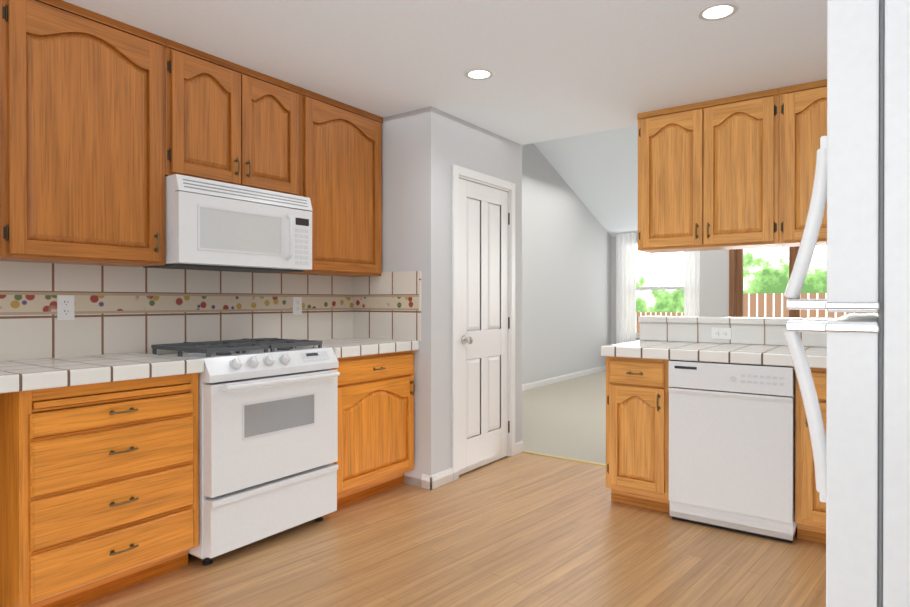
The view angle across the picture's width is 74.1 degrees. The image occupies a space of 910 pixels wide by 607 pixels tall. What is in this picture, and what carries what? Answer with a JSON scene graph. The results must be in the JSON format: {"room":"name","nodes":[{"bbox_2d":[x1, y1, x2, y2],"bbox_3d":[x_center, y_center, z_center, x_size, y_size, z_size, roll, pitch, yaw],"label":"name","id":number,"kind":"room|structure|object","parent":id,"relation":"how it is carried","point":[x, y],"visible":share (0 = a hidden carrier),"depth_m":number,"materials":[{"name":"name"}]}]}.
{"room":"kitchen","nodes":[
{"label":"kitchen","id":0,"kind":"room"},
{"bbox_2d":[382,106,439,486],"bbox_3d":[-0.409,-0.036,4.085,0.700,2.440,0.100,0,0,36],"label":"wall","id":1,"kind":"structure","parent":0,"point":[410,190],"depth_m":3.90,"materials":[{"name":"grey paint"}]},
{"bbox_2d":[63,0,826,144],"bbox_3d":[-0.071,-1.297,1.921,3.960,0.100,5.380,0,0,36],"label":"ceiling","id":2,"kind":"structure","parent":0,"point":[565,68],"depth_m":2.98,"materials":[{"name":"white paint"}]},
{"bbox_2d":[464,68,494,79],"bbox_3d":[0.132,-1.250,3.289,0.170,0.006,0.170,0,0,36],"label":"recessed light","id":3,"kind":"object","parent":2,"relation":"in","point":[479,73],"visible":1,"depth_m":3.28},
{"bbox_2d":[637,88,784,252],"bbox_3d":[1.617,-0.803,3.852,0.832,0.904,0.329,0,0,36],"label":"upper cabinet","id":4,"kind":"object","parent":2,"relation":"hanging from","point":[708,175],"visible":1,"depth_m":3.72,"materials":[{"name":"brown wood"}]},
{"bbox_2d":[697,2,739,20],"bbox_3d":[1.125,-1.247,2.579,0.170,0.006,0.170,0,0,36],"label":"recessed light","id":5,"kind":"object","parent":2,"relation":"in","point":[717,11],"visible":1,"depth_m":2.57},
{"bbox_2d":[779,79,826,246],"bbox_3d":[2.296,-0.801,3.368,0.832,0.904,0.329,0,0,36],"label":"upper cabinet","id":6,"kind":"object","parent":2,"relation":"hanging from","point":[802,119],"visible":0.4,"depth_m":3.45,"materials":[{"name":"brown wood"}]},
{"bbox_2d":[77,453,825,606],"bbox_3d":[-0.074,1.223,1.927,3.960,0.060,5.368,0,0,36],"label":"floor","id":7,"kind":"structure","parent":0,"point":[524,530],"depth_m":2.81,"materials":[{"name":"brown wood"}]},
{"bbox_2d":[0,373,198,606],"bbox_3d":[-1.552,0.748,2.563,0.608,0.885,0.686,0,0,36],"label":"base cabinet","id":8,"kind":"object","parent":7,"relation":"on","point":[99,490],"visible":0.94,"depth_m":2.33,"materials":[{"name":"brown wood"}]},
{"bbox_2d":[0,352,203,392],"bbox_3d":[-1.743,0.276,2.299,0.604,0.060,1.339,0,0,36],"label":"countertop","id":9,"kind":"structure","parent":8,"relation":"on","point":[28,375],"depth_m":2.39,"materials":[{"name":"tile"}]},
{"bbox_2d":[151,338,339,564],"bbox_3d":[-1.078,0.694,3.128,0.657,0.987,0.770,0,0,36],"label":"range","id":10,"kind":"object","parent":7,"relation":"on","point":[267,432],"visible":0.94,"depth_m":2.91,"materials":[{"name":"metal"}]},
{"bbox_2d":[331,350,414,507],"bbox_3d":[-0.685,0.743,3.777,0.609,0.885,0.725,0,0,36],"label":"base cabinet","id":11,"kind":"object","parent":7,"relation":"on","point":[375,423],"visible":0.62,"depth_m":3.61,"materials":[{"name":"brown wood"}]},
{"bbox_2d":[294,337,418,357],"bbox_3d":[-0.688,0.270,3.775,0.604,0.060,0.727,0,0,36],"label":"countertop","id":12,"kind":"structure","parent":11,"relation":"on","point":[347,347],"depth_m":3.63,"materials":[{"name":"tile"}]},
{"bbox_2d":[521,451,605,466],"bbox_3d":[0.949,1.178,4.498,1.036,0.009,0.042,0,0,36],"label":"trim strip","id":13,"kind":"object","parent":7,"relation":"on","point":[569,459],"visible":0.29,"depth_m":4.57,"materials":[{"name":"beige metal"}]},
{"bbox_2d":[606,356,669,512],"bbox_3d":[1.196,0.746,3.661,0.368,0.880,0.650,0,0,36],"label":"base cabinet","id":14,"kind":"object","parent":7,"relation":"on","point":[637,432],"visible":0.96,"depth_m":3.43,"materials":[{"name":"brown wood"}]},
{"bbox_2d":[668,360,796,542],"bbox_3d":[1.587,0.750,3.369,0.594,0.874,0.630,0,0,36],"label":"dishwasher","id":15,"kind":"object","parent":7,"relation":"on","point":[731,446],"visible":0.96,"depth_m":3.10,"materials":[{"name":"white metal"}]},
{"bbox_2d":[637,316,835,347],"bbox_3d":[2.123,0.637,3.533,2.056,1.098,0.244,0,0,36],"label":"wall","id":16,"kind":"structure","parent":7,"relation":"on","point":[755,330],"depth_m":3.73,"materials":[{"name":"white tile"}]},
{"bbox_2d":[712,328,730,338],"bbox_3d":[1.649,0.185,3.732,0.114,0.070,0.008,0,0,36],"label":"outlet","id":17,"kind":"object","parent":16,"relation":"attached to","point":[721,333],"visible":1,"depth_m":3.73,"materials":[{"name":"white plastic"}]},
{"bbox_2d":[795,368,826,543],"bbox_3d":[2.068,0.748,3.038,0.560,0.880,0.650,0,0,36],"label":"base cabinet","id":18,"kind":"object","parent":7,"relation":"on","point":[810,514],"visible":0.21,"depth_m":2.94,"materials":[{"name":"brown wood"}]},
{"bbox_2d":[601,340,826,367],"bbox_3d":[1.870,0.279,3.180,2.054,0.058,0.645,0,0,36],"label":"countertop","id":19,"kind":"structure","parent":18,"relation":"on","point":[743,354],"depth_m":3.27,"materials":[{"name":"tile"}]},
{"bbox_2d":[784,0,909,606],"bbox_3d":[1.097,0.339,1.073,0.826,1.715,0.753,0,0,36],"label":"refrigerator","id":20,"kind":"object","parent":7,"relation":"on","point":[861,447],"visible":1,"depth_m":0.94,"materials":[{"name":"white metal"}]},
{"bbox_2d":[440,110,521,471],"bbox_3d":[0.178,-0.037,4.391,0.100,2.440,1.080,0,0,36],"label":"wall","id":21,"kind":"structure","parent":0,"point":[467,145],"depth_m":4.08,"materials":[{"name":"grey paint"}]},
{"bbox_2d":[421,441,522,489],"bbox_3d":[0.163,1.138,4.338,0.082,0.090,1.192,0,0,36],"label":"baseboard","id":22,"kind":"structure","parent":21,"relation":"attached to","point":[436,480],"depth_m":3.91,"materials":[{"name":"white wood"}]},
{"bbox_2d":[452,164,514,480],"bbox_3d":[0.185,0.127,4.387,0.116,2.112,0.820,0,0,36],"label":"door frame","id":23,"kind":"structure","parent":21,"relation":"attached to","point":[476,177],"depth_m":4.15,"materials":[{"name":"white wood"}]},
{"bbox_2d":[459,178,509,474],"bbox_3d":[0.233,0.158,4.360,0.105,2.025,0.680,0,0,36],"label":"pantry door","id":24,"kind":"structure","parent":21,"relation":"in","point":[484,322],"depth_m":4.34,"materials":[{"name":"white wood"}]},
{"bbox_2d":[522,370,605,463],"bbox_3d":[2.911,1.200,6.861,4.840,0.066,6.132,0,0,36],"label":"floor","id":25,"kind":"structure","parent":0,"point":[566,418],"depth_m":6.13,"materials":[{"name":"beige carpet"}]},
{"bbox_2d":[522,143,610,383],"bbox_3d":[0.986,-1.233,8.234,0.100,4.800,6.120,0,0,36],"label":"wall","id":26,"kind":"structure","parent":0,"point":[566,282],"depth_m":8.94,"materials":[{"name":"grey paint"}]},
{"bbox_2d":[522,365,605,390],"bbox_3d":[1.002,1.122,8.170,0.012,0.090,6.020,0,0,36],"label":"baseboard","id":27,"kind":"structure","parent":26,"relation":"attached to","point":[531,385],"depth_m":8.95,"materials":[{"name":"white wood"}]},
{"bbox_2d":[533,125,637,236],"bbox_3d":[2.885,-2.287,6.811,4.840,2.320,6.220,0,0,36],"label":"sloped ceiling","id":28,"kind":"structure","parent":0,"point":[597,172],"depth_m":8.63,"materials":[{"name":"white paint"}]},
{"bbox_2d":[611,235,638,344],"bbox_3d":[3.696,-1.240,9.997,2.260,4.800,0.100,0,0,36],"label":"wall","id":29,"kind":"structure","parent":0,"point":[613,289],"depth_m":10.59,"materials":[{"name":"grey paint"}]},
{"bbox_2d":[616,233,699,343],"bbox_3d":[3.412,-0.251,10.086,1.676,1.981,0.091,0,0,36],"label":"curtain","id":30,"kind":"object","parent":29,"relation":"hanging from","point":[625,287],"visible":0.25,"depth_m":10.35,"materials":[{"name":"white fabric"}]},
{"bbox_2d":[636,241,683,337],"bbox_3d":[3.453,-0.241,10.143,1.420,1.660,0.110,0,0,36],"label":"window","id":31,"kind":"structure","parent":29,"relation":"in","point":[658,288],"depth_m":10.19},
{"bbox_2d":[700,250,728,316],"bbox_3d":[3.956,-1.226,6.370,2.580,4.800,0.100,0,0,36],"label":"wall","id":32,"kind":"structure","parent":0,"point":[714,283],"depth_m":6.99,"materials":[{"name":"grey paint"}]},
{"bbox_2d":[729,246,866,317],"bbox_3d":[3.926,-0.360,6.358,1.910,1.290,0.120,0,0,36],"label":"window","id":33,"kind":"structure","parent":32,"relation":"in","point":[735,282],"depth_m":6.85,"materials":[{"name":"brown wood"}]},
{"bbox_3d":[-1.670,-0.032,3.008,0.100,2.440,5.280,0,0,36],"label":"wall","id":34,"kind":"structure","parent":0,"visible":0},
{"bbox_2d":[0,0,165,266],"bbox_3d":[-1.655,-0.715,2.654,0.329,1.070,0.653,0,0,36],"label":"upper cabinet","id":35,"kind":"object","parent":34,"relation":"attached to","point":[82,136],"visible":1,"depth_m":2.54,"materials":[{"name":"brown wood"}]},
{"bbox_2d":[0,261,420,360],"bbox_3d":[-1.299,0.141,2.909,0.620,0.695,2.850,0,0,36],"label":"tile backsplash","id":36,"kind":"structure","parent":34,"relation":"attached to","point":[119,309],"depth_m":3.20,"materials":[{"name":"white tile"}]},
{"bbox_2d":[57,295,74,319],"bbox_3d":[-1.775,0.019,2.752,0.008,0.114,0.070,0,0,36],"label":"electrical outlet","id":37,"kind":"object","parent":36,"relation":"attached to","point":[65,307],"visible":1,"depth_m":2.75,"materials":[{"name":"white plastic"}]},
{"bbox_2d":[293,297,301,314],"bbox_3d":[-1.002,0.015,3.834,0.008,0.114,0.070,0,0,36],"label":"electrical outlet","id":38,"kind":"object","parent":36,"relation":"attached to","point":[297,305],"visible":1,"depth_m":3.83,"materials":[{"name":"white plastic"}]},
{"bbox_2d":[165,39,300,195],"bbox_3d":[-1.230,-0.933,3.248,0.329,0.640,0.806,0,0,36],"label":"upper cabinet","id":39,"kind":"object","parent":34,"relation":"attached to","point":[226,121],"visible":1,"depth_m":3.12,"materials":[{"name":"brown wood"}]},
{"bbox_2d":[143,174,312,272],"bbox_3d":[-1.185,-0.393,3.218,0.436,0.424,0.802,0,0,36],"label":"microwave","id":40,"kind":"object","parent":39,"relation":"attached to","point":[211,225],"visible":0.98,"depth_m":3.04,"materials":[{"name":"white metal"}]},
{"bbox_2d":[277,88,382,276],"bbox_3d":[-0.804,-0.720,3.872,0.298,1.070,0.699,0,0,36],"label":"upper cabinet","id":41,"kind":"object","parent":34,"relation":"attached to","point":[341,165],"visible":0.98,"depth_m":3.76,"materials":[{"name":"brown wood"}]},
{"label":"outside","id":42,"kind":"structure","parent":0,"visible":0},
{"bbox_2d":[636,244,877,332],"bbox_3d":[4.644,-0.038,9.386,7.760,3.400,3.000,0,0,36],"label":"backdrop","id":43,"kind":"structure","parent":42,"point":[765,276],"depth_m":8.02,"materials":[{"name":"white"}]}
]}

